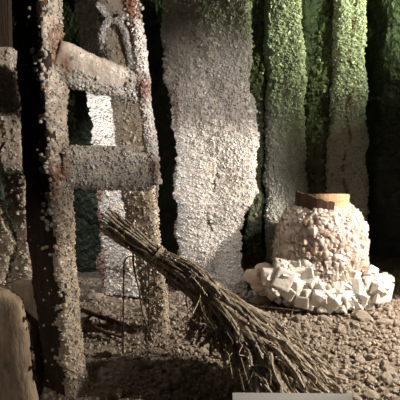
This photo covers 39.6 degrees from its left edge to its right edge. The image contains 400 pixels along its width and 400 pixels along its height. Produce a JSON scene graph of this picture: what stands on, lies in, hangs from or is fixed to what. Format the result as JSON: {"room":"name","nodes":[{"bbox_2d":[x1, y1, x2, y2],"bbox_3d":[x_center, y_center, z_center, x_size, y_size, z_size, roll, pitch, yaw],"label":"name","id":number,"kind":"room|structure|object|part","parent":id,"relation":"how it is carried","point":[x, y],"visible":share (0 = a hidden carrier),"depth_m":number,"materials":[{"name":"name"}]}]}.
{"room":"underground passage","nodes":[
{"label":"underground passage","id":0,"kind":"room"},
{"bbox_2d":[0,0,399,280],"bbox_3d":[0.149,-0.916,2.475,4.696,2.700,0.436,-1,12,-5],"label":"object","id":1,"kind":"structure","parent":0,"point":[382,56],"depth_m":2.56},
{"bbox_2d":[6,249,399,399],"bbox_3d":[0.194,0.393,2.274,4.788,0.054,2.898,0,12,0],"label":"floor","id":2,"kind":"structure","parent":0,"point":[389,264],"depth_m":1.83,"materials":[{"name":"soil"}]},
{"bbox_2d":[0,204,16,285],"bbox_3d":[-0.633,0.238,1.707,0.159,0.466,0.072,-1,12,-6],"label":"trunk","id":3,"kind":"object","parent":2,"relation":"on","point":[8,243],"visible":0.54,"depth_m":1.67,"materials":[{"name":"brown wood"}]},
{"bbox_2d":[0,0,33,350],"bbox_3d":[-0.564,-0.246,1.620,0.143,1.481,0.076,0,12,0],"label":"trunk","id":4,"kind":"object","parent":2,"relation":"on","point":[12,172],"visible":0.55,"depth_m":1.62,"materials":[{"name":"brown wood"}]},
{"bbox_2d":[0,284,38,399],"bbox_3d":[-0.535,0.413,1.483,0.200,0.388,0.069,0,12,0],"label":"plank","id":5,"kind":"object","parent":2,"relation":"on","point":[17,382],"visible":1,"depth_m":1.46,"materials":[{"name":"brown wood"}]},
{"bbox_2d":[11,278,44,382],"bbox_3d":[-0.493,0.409,1.629,0.093,0.371,0.030,0,12,0],"label":"plank","id":6,"kind":"object","parent":2,"relation":"on","point":[23,287],"visible":0.45,"depth_m":1.60,"materials":[{"name":"brown wood"}]},
{"bbox_2d":[13,0,162,399],"bbox_3d":[-0.288,-0.142,1.453,0.377,1.462,0.163,-1,12,-3],"label":"ladder","id":7,"kind":"object","parent":2,"relation":"on","point":[46,64],"visible":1,"depth_m":1.45,"materials":[{"name":"brown wood"}]},
{"bbox_3d":[-0.398,-0.159,1.454,0.132,1.422,0.071,9,15,37],"label":"rail","id":8,"kind":"part","parent":7,"relation":"part of","materials":[{"name":"brown wood"}]},
{"bbox_2d":[87,315,95,321],"bbox_3d":[-0.403,0.444,2.080,0.036,0.035,0.032,-6,13,-28],"label":"stone","id":9,"kind":"object","parent":2,"relation":"on","point":[89,317],"visible":0.62,"depth_m":2.07,"materials":[{"name":"beige stone"}]},
{"bbox_2d":[86,292,101,300],"bbox_3d":[-0.428,0.391,2.252,0.056,0.037,0.049,5,13,22],"label":"stone","id":10,"kind":"object","parent":2,"relation":"on","point":[95,296],"visible":0.98,"depth_m":2.23,"materials":[{"name":"beige stone"}]},
{"bbox_2d":[93,360,103,368],"bbox_3d":[-0.318,0.516,1.735,0.029,0.031,0.041,4,12,21],"label":"stone","id":11,"kind":"object","parent":2,"relation":"on","point":[99,363],"visible":0.78,"depth_m":1.72,"materials":[{"name":"brown stone"}]},
{"bbox_2d":[93,366,106,377],"bbox_3d":[-0.304,0.524,1.683,0.039,0.030,0.041,2,12,12],"label":"stone","id":12,"kind":"object","parent":2,"relation":"on","point":[100,371],"visible":0.95,"depth_m":1.67,"materials":[{"name":"brown stone"}]},
{"bbox_2d":[84,320,121,337],"bbox_3d":[-0.343,0.453,1.945,0.189,0.017,0.028,9,15,38],"label":"stick","id":13,"kind":"object","parent":2,"relation":"on","point":[86,322],"visible":0.99,"depth_m":1.93,"materials":[{"name":"brown wood"}]},
{"bbox_2d":[100,309,111,315],"bbox_3d":[-0.360,0.432,2.131,0.041,0.029,0.031,3,12,14],"label":"stone","id":14,"kind":"object","parent":2,"relation":"on","point":[103,312],"visible":0.82,"depth_m":2.12,"materials":[{"name":"beige stone"}]},
{"bbox_2d":[79,306,138,332],"bbox_3d":[-0.354,0.431,2.035,0.340,0.026,0.029,9,15,37],"label":"stick","id":15,"kind":"object","parent":2,"relation":"on","point":[89,312],"visible":0.87,"depth_m":2.00,"materials":[{"name":"brown wood"}]},
{"bbox_2d":[74,0,144,297],"bbox_3d":[-0.333,-0.450,2.123,0.314,1.722,0.096,2,12,9],"label":"trunk","id":16,"kind":"object","parent":2,"relation":"on","point":[109,263],"visible":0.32,"depth_m":2.19,"materials":[{"name":"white wood"}]},
{"bbox_2d":[103,348,115,356],"bbox_3d":[-0.296,0.502,1.825,0.042,0.027,0.032,-5,12,-22],"label":"stone","id":17,"kind":"object","parent":2,"relation":"on","point":[109,352],"visible":0.98,"depth_m":1.81,"materials":[{"name":"beige stone"}]},
{"bbox_2d":[109,338,115,343],"bbox_3d":[-0.300,0.483,1.899,0.023,0.020,0.023,-3,12,-12],"label":"stone","id":18,"kind":"object","parent":2,"relation":"on","point":[111,341],"visible":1,"depth_m":1.89,"materials":[{"name":"beige stone"}]},
{"bbox_2d":[112,387,122,398],"bbox_3d":[-0.231,0.540,1.552,0.029,0.025,0.038,-2,12,-9],"label":"stone","id":19,"kind":"object","parent":2,"relation":"on","point":[117,393],"visible":1,"depth_m":1.54,"materials":[{"name":"brown stone"}]},
{"bbox_2d":[97,0,170,333],"bbox_3d":[-0.251,-0.362,1.899,0.137,1.702,0.386,-8,14,-35],"label":"leaning post","id":20,"kind":"object","parent":2,"relation":"on","point":[141,209],"visible":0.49,"depth_m":1.90,"materials":[{"name":"brown wood"}]},
{"bbox_2d":[95,2,133,66],"bbox_3d":[-0.267,-0.548,1.845,0.157,0.209,0.035,0,12,0],"label":"rope","id":21,"kind":"object","parent":20,"relation":"hanging from","point":[108,19],"visible":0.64,"depth_m":1.83,"materials":[{"name":"white fabric"}]},
{"bbox_2d":[122,256,149,354],"bbox_3d":[-0.208,0.336,1.813,0.014,0.333,0.120,11,16,43],"label":"prop","id":22,"kind":"object","parent":2,"relation":"on","point":[127,256],"visible":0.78,"depth_m":1.80,"materials":[{"name":"black metal"}]},
{"bbox_2d":[140,358,151,367],"bbox_3d":[-0.167,0.505,1.720,0.038,0.032,0.041,-5,12,-21],"label":"stone","id":23,"kind":"object","parent":2,"relation":"on","point":[145,362],"visible":1,"depth_m":1.71,"materials":[{"name":"brown stone"}]},
{"bbox_2d":[146,318,175,349],"bbox_3d":[-0.151,0.458,1.923,0.032,0.015,0.283,-5,13,-25],"label":"twig","id":24,"kind":"object","parent":2,"relation":"on","point":[146,318],"visible":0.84,"depth_m":1.85,"materials":[{"name":"brown wood"}]},
{"bbox_2d":[160,385,168,391],"bbox_3d":[-0.102,0.537,1.586,0.024,0.020,0.024,-8,14,-34],"label":"stone","id":25,"kind":"object","parent":2,"relation":"on","point":[164,388],"visible":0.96,"depth_m":1.58,"materials":[{"name":"brown stone"}]},
{"bbox_2d":[172,380,179,386],"bbox_3d":[-0.070,0.532,1.612,0.026,0.021,0.020,2,12,9],"label":"stone","id":26,"kind":"object","parent":2,"relation":"on","point":[175,382],"visible":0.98,"depth_m":1.60,"materials":[{"name":"brown stone"}]},
{"bbox_2d":[182,364,189,371],"bbox_3d":[-0.039,0.507,1.683,0.028,0.020,0.029,8,14,35],"label":"stone","id":27,"kind":"object","parent":2,"relation":"on","point":[185,367],"visible":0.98,"depth_m":1.68,"materials":[{"name":"brown stone"}]},
{"bbox_2d":[197,347,206,353],"bbox_3d":[0.009,0.492,1.813,0.035,0.023,0.033,-3,12,-15],"label":"stone","id":28,"kind":"object","parent":2,"relation":"on","point":[202,350],"visible":0.88,"depth_m":1.80,"materials":[{"name":"beige stone"}]},
{"bbox_2d":[160,0,259,293],"bbox_3d":[0.038,-0.456,2.178,0.404,1.773,0.118,1,12,6],"label":"trunk","id":29,"kind":"object","parent":2,"relation":"on","point":[207,45],"visible":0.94,"depth_m":2.19,"materials":[{"name":"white wood"}]},
{"bbox_2d":[31,270,399,399],"bbox_3d":[0.150,0.456,1.997,1.812,0.046,1.247,0,12,0],"label":"gravel","id":30,"kind":"object","parent":2,"relation":"on","point":[284,320],"visible":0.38,"depth_m":1.81,"materials":[{"name":"gravel"}]},
{"bbox_2d":[254,305,299,310],"bbox_3d":[0.291,0.411,2.114,0.176,0.009,0.008,3,12,16],"label":"twig","id":31,"kind":"object","parent":30,"relation":"on","point":[254,305],"visible":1,"depth_m":2.11,"materials":[{"name":"brown wood"}]},
{"bbox_2d":[376,318,393,325],"bbox_3d":[0.670,0.445,2.014,0.067,0.032,0.037,0,12,0],"label":"stone","id":32,"kind":"object","parent":30,"relation":"on","point":[385,321],"visible":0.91,"depth_m":2.00,"materials":[{"name":"beige stone"}]},
{"bbox_2d":[93,209,345,392],"bbox_3d":[0.060,0.279,1.679,0.751,0.479,0.351,9,15,37],"label":"bundle","id":33,"kind":"object","parent":2,"relation":"on","point":[265,356],"visible":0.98,"depth_m":1.59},
{"bbox_2d":[234,288,243,293],"bbox_3d":[0.163,0.379,2.316,0.041,0.026,0.029,2,12,9],"label":"stone","id":34,"kind":"object","parent":2,"relation":"on","point":[238,290],"visible":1,"depth_m":2.31,"materials":[{"name":"grey stone"}]},
{"bbox_2d":[243,0,266,267],"bbox_3d":[0.249,-0.576,2.484,0.120,1.939,0.098,0,12,0],"label":"trunk","id":35,"kind":"object","parent":2,"relation":"on","point":[253,237],"visible":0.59,"depth_m":2.52,"materials":[{"name":"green plant"}]},
{"bbox_2d":[253,297,270,305],"bbox_3d":[0.245,0.408,2.212,0.073,0.044,0.044,0,12,0],"label":"stone","id":36,"kind":"object","parent":2,"relation":"on","point":[260,300],"visible":0.78,"depth_m":2.19,"materials":[{"name":"brown stone"}]},
{"bbox_2d":[262,0,308,265],"bbox_3d":[0.381,-0.555,2.469,0.257,1.939,0.100,-1,12,-4],"label":"trunk","id":37,"kind":"object","parent":2,"relation":"on","point":[284,53],"visible":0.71,"depth_m":2.47,"materials":[{"name":"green plant"}]},
{"bbox_2d":[232,393,352,399],"bbox_3d":[0.237,0.539,1.414,0.307,0.081,0.103,0,12,0],"label":"card","id":38,"kind":"object","parent":2,"relation":"on","point":[236,396],"visible":1,"depth_m":1.42,"materials":[{"name":"white paper"}]},
{"bbox_2d":[294,323,300,328],"bbox_3d":[0.348,0.454,1.992,0.027,0.023,0.026,-3,12,-16],"label":"stone","id":39,"kind":"object","parent":2,"relation":"on","point":[296,325],"visible":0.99,"depth_m":1.98,"materials":[{"name":"beige stone"}]},
{"bbox_2d":[294,314,305,321],"bbox_3d":[0.370,0.437,2.053,0.043,0.037,0.037,7,13,30],"label":"stone","id":40,"kind":"object","parent":2,"relation":"on","point":[298,317],"visible":0.75,"depth_m":2.04,"materials":[{"name":"beige stone"}]},
{"bbox_2d":[301,322,309,328],"bbox_3d":[0.379,0.451,1.988,0.030,0.022,0.027,9,15,37],"label":"stone","id":41,"kind":"object","parent":2,"relation":"on","point":[305,325],"visible":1,"depth_m":1.98,"materials":[{"name":"beige stone"}]},
{"bbox_2d":[243,191,394,313],"bbox_3d":[0.487,0.190,2.238,0.606,0.470,0.423,2,12,9],"label":"well","id":42,"kind":"object","parent":2,"relation":"on","point":[321,243],"visible":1,"depth_m":2.09,"materials":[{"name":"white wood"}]},
{"bbox_2d":[303,0,334,193],"bbox_3d":[0.548,-0.592,2.546,0.157,1.973,0.099,3,12,13],"label":"trunk","id":43,"kind":"object","parent":2,"relation":"on","point":[317,99],"visible":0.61,"depth_m":2.55,"materials":[{"name":"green plant"}]},
{"bbox_2d":[318,315,329,321],"bbox_3d":[0.457,0.440,2.053,0.041,0.031,0.031,-1,12,-4],"label":"stone","id":44,"kind":"object","parent":2,"relation":"on","point":[325,318],"visible":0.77,"depth_m":2.04,"materials":[{"name":"beige stone"}]},
{"bbox_2d":[326,365,336,374],"bbox_3d":[0.399,0.520,1.692,0.036,0.028,0.036,5,13,24],"label":"stone","id":45,"kind":"object","parent":2,"relation":"on","point":[333,367],"visible":0.37,"depth_m":1.68,"materials":[{"name":"beige stone"}]},
{"bbox_2d":[336,326,344,333],"bbox_3d":[0.493,0.459,1.952,0.034,0.027,0.035,4,12,21],"label":"stone","id":46,"kind":"object","parent":2,"relation":"on","point":[339,329],"visible":0.9,"depth_m":1.94,"materials":[{"name":"beige stone"}]},
{"bbox_2d":[324,0,369,238],"bbox_3d":[0.685,-0.600,2.512,0.264,1.910,0.102,0,12,-2],"label":"trunk","id":47,"kind":"object","parent":2,"relation":"on","point":[348,140],"visible":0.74,"depth_m":2.52,"materials":[{"name":"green plant"}]},
{"bbox_2d":[352,322,359,329],"bbox_3d":[0.559,0.451,1.995,0.028,0.024,0.036,3,12,13],"label":"stone","id":48,"kind":"object","parent":2,"relation":"on","point":[355,325],"visible":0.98,"depth_m":1.98,"materials":[{"name":"beige stone"}]},
{"bbox_2d":[352,394,362,399],"bbox_3d":[0.432,0.552,1.542,0.035,0.025,0.033,1,12,5],"label":"stone","id":49,"kind":"object","parent":2,"relation":"on","point":[355,397],"visible":0.71,"depth_m":1.53,"materials":[{"name":"beige stone"}]},
{"bbox_2d":[355,384,362,388],"bbox_3d":[0.466,0.547,1.627,0.025,0.018,0.024,2,12,12],"label":"stone","id":50,"kind":"object","parent":2,"relation":"on","point":[360,386],"visible":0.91,"depth_m":1.62,"materials":[{"name":"beige stone"}]},
{"bbox_2d":[354,355,364,363],"bbox_3d":[0.504,0.509,1.761,0.045,0.029,0.033,-7,13,-29],"label":"stone","id":51,"kind":"object","parent":2,"relation":"on","point":[360,359],"visible":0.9,"depth_m":1.75,"materials":[{"name":"beige stone"}]},
{"bbox_2d":[353,310,370,320],"bbox_3d":[0.599,0.428,2.057,0.068,0.045,0.046,0,12,0],"label":"stone","id":52,"kind":"object","parent":2,"relation":"on","point":[357,314],"visible":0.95,"depth_m":2.04,"materials":[{"name":"beige stone"}]},
{"bbox_2d":[361,341,369,346],"bbox_3d":[0.553,0.482,1.855,0.030,0.019,0.028,6,13,26],"label":"stone","id":53,"kind":"object","parent":2,"relation":"on","point":[366,343],"visible":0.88,"depth_m":1.85,"materials":[{"name":"beige stone"}]},
{"bbox_2d":[363,325,372,331],"bbox_3d":[0.595,0.457,1.968,0.031,0.024,0.032,2,12,11],"label":"stone","id":54,"kind":"object","parent":2,"relation":"on","point":[367,328],"visible":0.96,"depth_m":1.96,"materials":[{"name":"beige stone"}]},
{"bbox_2d":[366,353,374,359],"bbox_3d":[0.549,0.507,1.793,0.028,0.026,0.028,4,12,19],"label":"stone","id":55,"kind":"object","parent":2,"relation":"on","point":[370,356],"visible":1,"depth_m":1.78,"materials":[{"name":"beige stone"}]},
{"bbox_2d":[366,376,374,384],"bbox_3d":[0.508,0.537,1.647,0.031,0.024,0.029,0,12,1],"label":"stone","id":56,"kind":"object","parent":2,"relation":"on","point":[370,379],"visible":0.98,"depth_m":1.64,"materials":[{"name":"beige stone"}]},
{"bbox_2d":[363,390,379,399],"bbox_3d":[0.483,0.553,1.568,0.044,0.028,0.040,-1,12,-6],"label":"stone","id":57,"kind":"object","parent":2,"relation":"on","point":[371,394],"visible":0.99,"depth_m":1.56,"materials":[{"name":"beige stone"}]},
{"bbox_2d":[379,386,385,391],"bbox_3d":[0.525,0.545,1.604,0.026,0.014,0.017,-11,16,-42],"label":"stone","id":58,"kind":"object","parent":2,"relation":"on","point":[381,388],"visible":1,"depth_m":1.60,"materials":[{"name":"beige stone"}]},
{"bbox_2d":[380,360,389,367],"bbox_3d":[0.580,0.518,1.741,0.032,0.034,0.042,1,12,4],"label":"stone","id":59,"kind":"object","parent":2,"relation":"on","point":[383,362],"visible":0.61,"depth_m":1.73,"materials":[{"name":"beige stone"}]},
{"bbox_2d":[379,371,392,384],"bbox_3d":[0.551,0.529,1.649,0.043,0.030,0.042,-11,16,-42],"label":"stone","id":60,"kind":"object","parent":2,"relation":"on","point":[386,377],"visible":0.96,"depth_m":1.64,"materials":[{"name":"beige stone"}]},
{"bbox_2d":[382,365,394,373],"bbox_3d":[0.576,0.522,1.699,0.037,0.026,0.041,3,12,15],"label":"stone","id":61,"kind":"object","parent":2,"relation":"on","point":[385,368],"visible":0.66,"depth_m":1.70,"materials":[{"name":"beige stone"}]},
{"bbox_2d":[383,304,393,311],"bbox_3d":[0.722,0.415,2.134,0.039,0.032,0.037,-8,14,-34],"label":"stone","id":62,"kind":"object","parent":2,"relation":"on","point":[388,307],"visible":0.83,"depth_m":2.12,"materials":[{"name":"beige stone"}]},
{"bbox_2d":[388,355,395,361],"bbox_3d":[0.613,0.505,1.781,0.021,0.018,0.021,-5,13,-24],"label":"stone","id":63,"kind":"object","parent":2,"relation":"on","point":[391,357],"visible":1,"depth_m":1.77,"materials":[{"name":"beige stone"}]},
{"bbox_2d":[390,394,396,399],"bbox_3d":[0.539,0.551,1.551,0.021,0.016,0.016,-5,13,-24],"label":"stone","id":64,"kind":"object","parent":2,"relation":"on","point":[393,397],"visible":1,"depth_m":1.55,"materials":[{"name":"beige stone"}]},
{"bbox_2d":[392,378,397,384],"bbox_3d":[0.573,0.535,1.636,0.020,0.019,0.021,2,12,11],"label":"stone","id":65,"kind":"object","parent":2,"relation":"on","point":[395,380],"visible":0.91,"depth_m":1.63,"materials":[{"name":"beige stone"}]},
{"bbox_2d":[393,318,399,327],"bbox_3d":[0.713,0.446,2.008,0.029,0.026,0.046,-1,12,-3],"label":"stone","id":66,"kind":"object","parent":2,"relation":"on","point":[396,322],"visible":0.95,"depth_m":2.00,"materials":[{"name":"beige stone"}]}
]}

